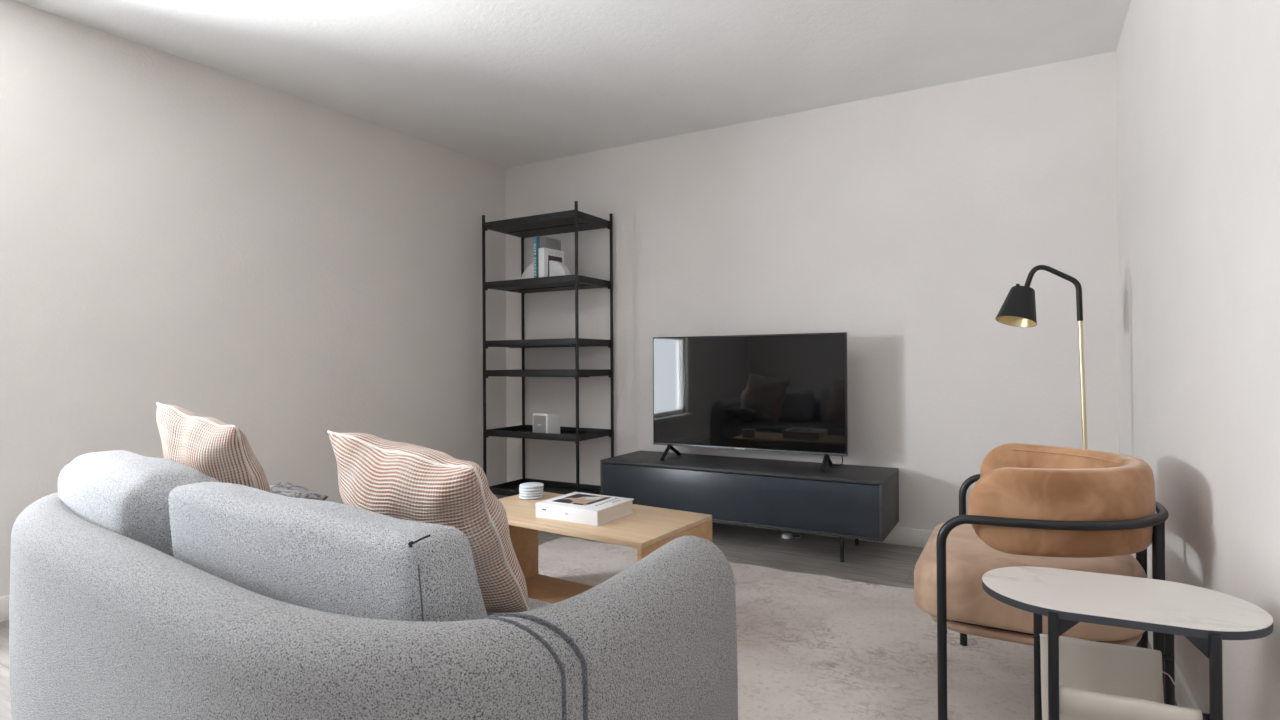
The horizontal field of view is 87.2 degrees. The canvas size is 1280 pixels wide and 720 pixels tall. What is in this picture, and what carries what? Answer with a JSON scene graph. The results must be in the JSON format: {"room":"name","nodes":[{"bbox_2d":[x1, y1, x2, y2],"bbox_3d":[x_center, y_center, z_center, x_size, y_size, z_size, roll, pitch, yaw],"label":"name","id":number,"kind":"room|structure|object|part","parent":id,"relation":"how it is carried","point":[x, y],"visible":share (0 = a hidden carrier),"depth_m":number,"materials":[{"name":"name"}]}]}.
{"room":"living room","nodes":[
{"label":"living room","id":0,"kind":"room"},
{"bbox_2d":[0,0,506,596],"bbox_3d":[-2.805,-0.205,2.335,0.150,2.462,6.497,0,0,32],"label":"wall","id":1,"kind":"structure","parent":0,"point":[284,269],"depth_m":3.33,"materials":[{"name":"paint"}]},
{"bbox_2d":[0,495,506,621],"bbox_3d":[-2.727,0.978,2.290,0.014,0.095,6.491,0,0,32],"label":"baseboard","id":2,"kind":"structure","parent":1,"relation":"attached to","point":[4,600],"depth_m":2.64,"materials":[{"name":"white paint"}]},
{"bbox_2d":[13,0,1130,167],"bbox_3d":[-1.171,-1.510,1.405,4.495,0.120,6.783,0,0,30],"label":"ceiling","id":3,"kind":"structure","parent":0,"point":[501,83],"depth_m":3.15,"materials":[{"name":"paint"}]},
{"bbox_2d":[0,522,1177,719],"bbox_3d":[-1.156,1.072,1.396,4.495,0.120,6.783,0,0,30],"label":"floor","id":4,"kind":"structure","parent":0,"point":[869,562],"depth_m":3.44,"materials":[{"name":"grey wood"}]},
{"bbox_2d":[9,450,737,719],"bbox_3d":[-0.860,0.633,1.609,2.104,0.754,0.802,0,0,35],"label":"sofa","id":5,"kind":"object","parent":4,"relation":"on","point":[142,587],"visible":0.99,"depth_m":1.09,"materials":[{"name":"grey fabric"}]},
{"bbox_2d":[58,450,218,556],"bbox_3d":[-1.332,0.427,1.825,0.710,0.335,0.299,-1,0,38],"label":"cushion","id":6,"kind":"object","parent":5,"relation":"on","point":[125,493],"depth_m":1.62,"materials":[{"name":"grey fabric"}]},
{"bbox_2d":[156,402,270,492],"bbox_3d":[-1.277,0.358,2.043,0.484,0.459,0.231,0,0,31],"label":"throw pillow","id":7,"kind":"object","parent":5,"relation":"on","point":[217,449],"visible":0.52,"depth_m":1.91,"materials":[{"name":"beige fabric"}]},
{"bbox_2d":[269,482,328,500],"bbox_3d":[-1.266,0.504,2.292,0.310,0.153,0.252,0,0,35],"label":"throw pillow","id":8,"kind":"object","parent":5,"relation":"on","point":[281,488],"visible":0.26,"depth_m":2.28,"materials":[{"name":"grey fabric"}]},
{"bbox_2d":[168,482,486,621],"bbox_3d":[-0.637,0.426,1.328,0.888,0.317,0.209,0,0,34],"label":"cushion","id":9,"kind":"object","parent":5,"relation":"on","point":[327,556],"depth_m":1.15,"materials":[{"name":"grey fabric"}]},
{"bbox_3d":[-0.332,0.271,1.008,0.034,0.018,0.009,0,0,-1],"label":"zip pull","id":10,"kind":"part","parent":5,"relation":"part of","materials":[{"name":"black metal"}]},
{"bbox_2d":[327,431,529,611],"bbox_3d":[-0.516,0.387,1.621,0.551,0.426,0.303,0,0,28],"label":"throw pillow","id":11,"kind":"object","parent":5,"relation":"on","point":[412,482],"visible":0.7,"depth_m":1.48,"materials":[{"name":"beige fabric"}]},
{"bbox_2d":[486,598,550,615],"bbox_3d":[-0.822,0.648,1.668,1.810,0.123,0.649,0,0,34],"label":"seat cushion","id":12,"kind":"object","parent":5,"relation":"on","point":[533,603],"depth_m":1.59,"materials":[{"name":"grey fabric"}]},
{"bbox_2d":[482,201,613,495],"bbox_3d":[-0.624,0.016,4.554,0.782,2.007,0.424,0,0,30],"label":"shelving unit","id":13,"kind":"object","parent":4,"relation":"on","point":[568,221],"visible":0.84,"depth_m":4.51,"materials":[{"name":"black metal"}]},
{"bbox_3d":[-1.058,0.019,4.566,0.016,2.007,0.016,0,0,30],"label":"post","id":14,"kind":"part","parent":13,"relation":"part of","materials":[{"name":"black metal"}]},
{"bbox_3d":[-0.856,0.019,4.921,0.016,2.007,0.016,0,0,30],"label":"post","id":15,"kind":"part","parent":13,"relation":"part of","materials":[{"name":"black metal"}]},
{"bbox_2d":[521,263,533,278],"bbox_3d":[-0.735,-0.568,4.506,0.150,0.150,0.048,-1,0,36],"label":"bookend","id":16,"kind":"object","parent":13,"relation":"on","point":[529,271],"visible":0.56,"depth_m":4.48,"materials":[{"name":"stone"}]},
{"bbox_2d":[489,478,600,495],"bbox_3d":[-0.619,0.887,4.551,0.748,0.054,0.414,0,0,30],"label":"shelf","id":17,"kind":"object","parent":13,"relation":"on","point":[511,488],"depth_m":4.66,"materials":[{"name":"black metal"}]},
{"bbox_2d":[533,412,559,433],"bbox_3d":[-0.627,0.432,4.497,0.140,0.152,0.128,-1,0,38],"label":"speaker","id":18,"kind":"object","parent":13,"relation":"on","point":[545,422],"visible":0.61,"depth_m":4.45},
{"bbox_2d":[533,415,545,432],"bbox_3d":[-0.663,0.429,4.449,0.116,0.122,0.004,-1,0,38],"label":"grille","id":19,"kind":"object","parent":18,"relation":"attached to","point":[539,421],"depth_m":4.45,"materials":[{"name":"grey"}]},
{"bbox_2d":[484,210,609,239],"bbox_3d":[-0.629,-0.909,4.557,0.748,0.054,0.414,0,0,30],"label":"shelf","id":20,"kind":"object","parent":13,"relation":"on","point":[561,222],"depth_m":4.47,"materials":[{"name":"black metal"}]},
{"bbox_2d":[534,236,560,277],"bbox_3d":[-0.615,-0.652,4.475,0.050,0.315,0.210,-1,0,36],"label":"book","id":21,"kind":"object","parent":13,"relation":"on","point":[539,241],"visible":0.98,"depth_m":4.40,"materials":[{"name":"grey paper"}]},
{"bbox_2d":[485,274,609,294],"bbox_3d":[-0.627,-0.504,4.556,0.748,0.054,0.414,0,0,30],"label":"shelf","id":22,"kind":"object","parent":13,"relation":"on","point":[564,282],"depth_m":4.44,"materials":[{"name":"black metal"}]},
{"bbox_2d":[485,338,609,348],"bbox_3d":[-0.625,-0.106,4.554,0.748,0.054,0.414,0,0,30],"label":"shelf","id":23,"kind":"object","parent":13,"relation":"on","point":[566,342],"depth_m":4.38,"materials":[{"name":"black metal"}]},
{"bbox_2d":[485,369,609,378],"bbox_3d":[-0.623,0.093,4.554,0.748,0.054,0.414,0,0,30],"label":"shelf","id":24,"kind":"object","parent":13,"relation":"on","point":[523,373],"depth_m":4.37,"materials":[{"name":"black metal"}]},
{"bbox_2d":[485,425,610,443],"bbox_3d":[-0.621,0.497,4.552,0.748,0.054,0.414,0,0,30],"label":"shelf","id":25,"kind":"object","parent":13,"relation":"on","point":[520,431],"depth_m":4.45,"materials":[{"name":"black metal"}]},
{"bbox_2d":[539,248,563,276],"bbox_3d":[-0.583,-0.611,4.432,0.051,0.232,0.192,-1,0,36],"label":"book","id":26,"kind":"object","parent":13,"relation":"in","point":[545,254],"visible":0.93,"depth_m":4.36,"materials":[{"name":"white paper"}]},
{"bbox_2d":[549,260,570,276],"bbox_3d":[-0.515,-0.571,4.346,0.152,0.152,0.048,-1,0,36],"label":"bookend","id":27,"kind":"object","parent":13,"relation":"on","point":[556,268],"visible":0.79,"depth_m":4.33,"materials":[{"name":"stone"}]},
{"bbox_3d":[-0.392,0.013,4.187,0.016,2.007,0.016,0,0,30],"label":"post","id":28,"kind":"part","parent":13,"relation":"part of","materials":[{"name":"black metal"}]},
{"bbox_3d":[-0.190,0.013,4.542,0.016,2.007,0.016,0,0,30],"label":"post","id":29,"kind":"part","parent":13,"relation":"part of","materials":[{"name":"black metal"}]},
{"bbox_2d":[600,450,898,561],"bbox_3d":[0.584,0.800,3.831,1.612,0.417,0.483,0,0,30],"label":"tv console","id":30,"kind":"object","parent":4,"relation":"on","point":[858,502],"visible":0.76,"depth_m":3.56,"materials":[{"name":"black wood"}]},
{"bbox_3d":[0.582,0.600,3.832,1.612,0.016,0.483,0,0,30],"label":"panel","id":31,"kind":"part","parent":30,"relation":"part of","materials":[{"name":"black wood"}]},
{"bbox_2d":[653,332,847,472],"bbox_3d":[0.604,0.225,3.859,1.160,0.734,0.321,0,0,30],"label":"television","id":32,"kind":"object","parent":30,"relation":"on","point":[784,393],"visible":1,"depth_m":3.79,"materials":[{"name":"black"}]},
{"bbox_3d":[0.584,0.506,3.820,1.160,0.012,0.004,0,0,30],"label":"trim","id":33,"kind":"part","parent":32,"relation":"part of","materials":[{"name":"silver metal"}]},
{"bbox_3d":[1.006,0.939,3.347,0.019,0.130,0.018,0,0,30],"label":"leg","id":34,"kind":"part","parent":30,"relation":"part of","materials":[{"name":"black metal"}]},
{"bbox_2d":[538,537,1033,719],"bbox_3d":[0.121,1.002,2.304,2.511,0.012,2.118,0,0,30],"label":"area rug","id":35,"kind":"object","parent":4,"relation":"on","point":[810,646],"visible":0.29,"depth_m":2.27,"materials":[{"name":"beige carpet"}]},
{"bbox_2d":[499,492,711,603],"bbox_3d":[-0.235,0.794,2.608,0.910,0.407,0.480,0,0,34],"label":"coffee table","id":36,"kind":"object","parent":35,"relation":"on","point":[647,529],"visible":0.37,"depth_m":2.51,"materials":[{"name":"brown wood"}]},
{"bbox_3d":[-0.604,0.807,2.858,0.019,0.388,0.480,0,0,34],"label":"panel","id":37,"kind":"part","parent":36,"relation":"part of","materials":[{"name":"brown wood"}]},
{"bbox_2d":[519,495,542,499],"bbox_3d":[-0.468,0.588,2.894,0.104,0.011,0.104,0,0,-14],"label":"coaster","id":38,"kind":"object","parent":36,"relation":"on","point":[540,496],"visible":0.59,"depth_m":2.85,"materials":[{"name":"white stone"}]},
{"bbox_2d":[519,492,542,496],"bbox_3d":[-0.468,0.576,2.896,0.104,0.011,0.104,0,0,-6],"label":"coaster","id":39,"kind":"object","parent":38,"relation":"on","point":[541,493],"visible":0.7,"depth_m":2.85,"materials":[{"name":"white stone"}]},
{"bbox_2d":[519,489,542,493],"bbox_3d":[-0.469,0.564,2.896,0.104,0.011,0.104,0,0,17],"label":"coaster","id":40,"kind":"object","parent":39,"relation":"on","point":[520,491],"visible":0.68,"depth_m":2.85,"materials":[{"name":"white stone"}]},
{"bbox_2d":[519,487,542,491],"bbox_3d":[-0.468,0.552,2.894,0.104,0.011,0.104,0,0,-2],"label":"coaster","id":41,"kind":"object","parent":40,"relation":"on","point":[520,488],"visible":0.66,"depth_m":2.85,"materials":[{"name":"white stone"}]},
{"bbox_2d":[520,482,543,488],"bbox_3d":[-0.467,0.541,2.896,0.104,0.011,0.104,0,0,-13],"label":"coaster","id":42,"kind":"object","parent":41,"relation":"on","point":[529,485],"visible":1,"depth_m":2.87,"materials":[{"name":"white stone"}]},
{"bbox_3d":[-0.234,0.983,2.607,0.872,0.031,0.480,0,0,34],"label":"panel","id":43,"kind":"part","parent":36,"relation":"part of","materials":[{"name":"brown wood"}]},
{"bbox_2d":[536,492,633,525],"bbox_3d":[-0.208,0.563,2.561,0.282,0.055,0.248,0,0,31],"label":"hardcover book","id":44,"kind":"object","parent":36,"relation":"on","point":[575,507],"visible":1,"depth_m":2.49,"materials":[{"name":"white paper"}]},
{"bbox_2d":[561,496,608,505],"bbox_3d":[-0.224,0.536,2.585,0.160,0.001,0.170,0,0,31],"label":"picture","id":45,"kind":"object","parent":44,"relation":"on","point":[568,500],"depth_m":2.56,"materials":[{"name":"multicoloured"}]},
{"bbox_3d":[0.134,0.801,2.357,0.019,0.388,0.480,0,0,34],"label":"panel","id":46,"kind":"part","parent":36,"relation":"part of","materials":[{"name":"brown wood"}]},
{"bbox_2d":[914,443,1168,719],"bbox_3d":[1.136,0.631,1.926,0.596,0.715,0.725,0,0,30],"label":"armchair","id":47,"kind":"object","parent":35,"relation":"on","point":[1032,505],"visible":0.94,"depth_m":1.69,"materials":[{"name":"tan leather"},{"name":"black metal"}]},
{"bbox_2d":[914,523,1146,640],"bbox_3d":[1.117,0.605,1.937,0.553,0.146,0.636,0,0,30],"label":"seat cushion","id":48,"kind":"object","parent":47,"relation":"on","point":[968,558],"depth_m":1.75,"materials":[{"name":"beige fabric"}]},
{"bbox_3d":[1.128,0.702,1.931,0.501,0.028,0.605,0,0,30],"label":"seat","id":49,"kind":"part","parent":47,"relation":"part of","materials":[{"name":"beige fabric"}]},
{"bbox_3d":[1.185,0.380,1.898,0.429,0.215,0.670,0,0,30],"label":"backrest","id":50,"kind":"part","parent":47,"relation":"part of","materials":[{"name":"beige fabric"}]},
{"bbox_3d":[1.421,0.694,1.902,0.026,0.584,0.026,0,0,30],"label":"leg","id":51,"kind":"part","parent":47,"relation":"part of","materials":[{"name":"black"}]},
{"bbox_3d":[1.319,0.694,1.707,0.026,0.584,0.026,0,0,30],"label":"leg","id":52,"kind":"part","parent":47,"relation":"part of","materials":[{"name":"black"}]},
{"bbox_2d":[982,566,1272,719],"bbox_3d":[0.871,0.708,1.230,0.432,0.557,0.284,0,0,26],"label":"side table","id":53,"kind":"object","parent":35,"relation":"on","point":[1075,678],"visible":1,"depth_m":1.20,"materials":[{"name":"grey stone"}]},
{"bbox_3d":[0.830,0.712,1.399,0.016,0.551,0.016,0,0,26],"label":"leg","id":54,"kind":"part","parent":53,"relation":"part of","materials":[{"name":"black metal"}]},
{"bbox_3d":[0.714,0.711,1.157,0.016,0.551,0.016,0,0,26],"label":"leg","id":55,"kind":"part","parent":53,"relation":"part of","materials":[{"name":"black metal"}]},
{"bbox_3d":[0.924,0.573,1.344,0.230,0.011,0.018,0,0,26],"label":"sling rail","id":56,"kind":"part","parent":53,"relation":"part of","materials":[{"name":"black"}]},
{"bbox_3d":[1.028,0.710,1.303,0.016,0.551,0.016,0,0,26],"label":"leg","id":57,"kind":"part","parent":53,"relation":"part of","materials":[{"name":"black metal"}]},
{"bbox_3d":[0.816,0.573,1.118,0.230,0.011,0.018,0,0,26],"label":"sling rail","id":58,"kind":"part","parent":53,"relation":"part of","materials":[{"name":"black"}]},
{"bbox_3d":[0.912,0.710,1.062,0.016,0.551,0.016,0,0,26],"label":"leg","id":59,"kind":"part","parent":53,"relation":"part of","materials":[{"name":"black metal"}]},
{"bbox_2d":[782,532,800,538],"bbox_3d":[0.875,0.995,3.833,0.085,0.025,0.160,-1,0,43],"label":"adapter","id":60,"kind":"object","parent":4,"relation":"on","point":[784,535],"visible":1,"depth_m":3.79,"materials":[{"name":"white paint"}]},
{"bbox_2d":[995,265,1087,448],"bbox_3d":[1.737,0.299,2.808,0.437,1.401,0.260,0,0,30],"label":"floor lamp","id":61,"kind":"object","parent":4,"relation":"on","point":[1018,309],"visible":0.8,"depth_m":2.79,"materials":[{"name":"black metal"}]},
{"bbox_3d":[1.592,-0.227,2.847,0.153,0.175,0.152,0,0,30],"label":"lamp shade","id":62,"kind":"part","parent":61,"relation":"part of","materials":[{"name":"black metal"}]},
{"bbox_2d":[505,51,1118,530],"bbox_3d":[0.586,-0.219,4.221,4.245,2.462,0.150,0,0,30],"label":"wall","id":63,"kind":"structure","parent":0,"point":[903,224],"depth_m":3.70,"materials":[{"name":"paint"}]},
{"bbox_2d":[507,496,932,547],"bbox_3d":[0.633,0.964,4.100,3.732,0.095,0.014,0,0,30],"label":"baseboard","id":64,"kind":"structure","parent":63,"relation":"attached to","point":[898,535],"depth_m":3.64,"materials":[{"name":"white paint"}]},
{"bbox_2d":[1116,0,1279,719],"bbox_3d":[0.724,-0.234,0.326,0.150,2.462,6.483,0,0,30],"label":"wall","id":65,"kind":"structure","parent":0,"point":[1198,81],"depth_m":1.65,"materials":[{"name":"paint"}]},
{"bbox_2d":[1148,631,1200,709],"bbox_3d":[0.664,0.950,0.368,0.014,0.095,6.469,0,0,30],"label":"baseboard","id":66,"kind":"structure","parent":65,"relation":"attached to","point":[1184,697],"depth_m":1.89,"materials":[{"name":"white paint"}]}
]}

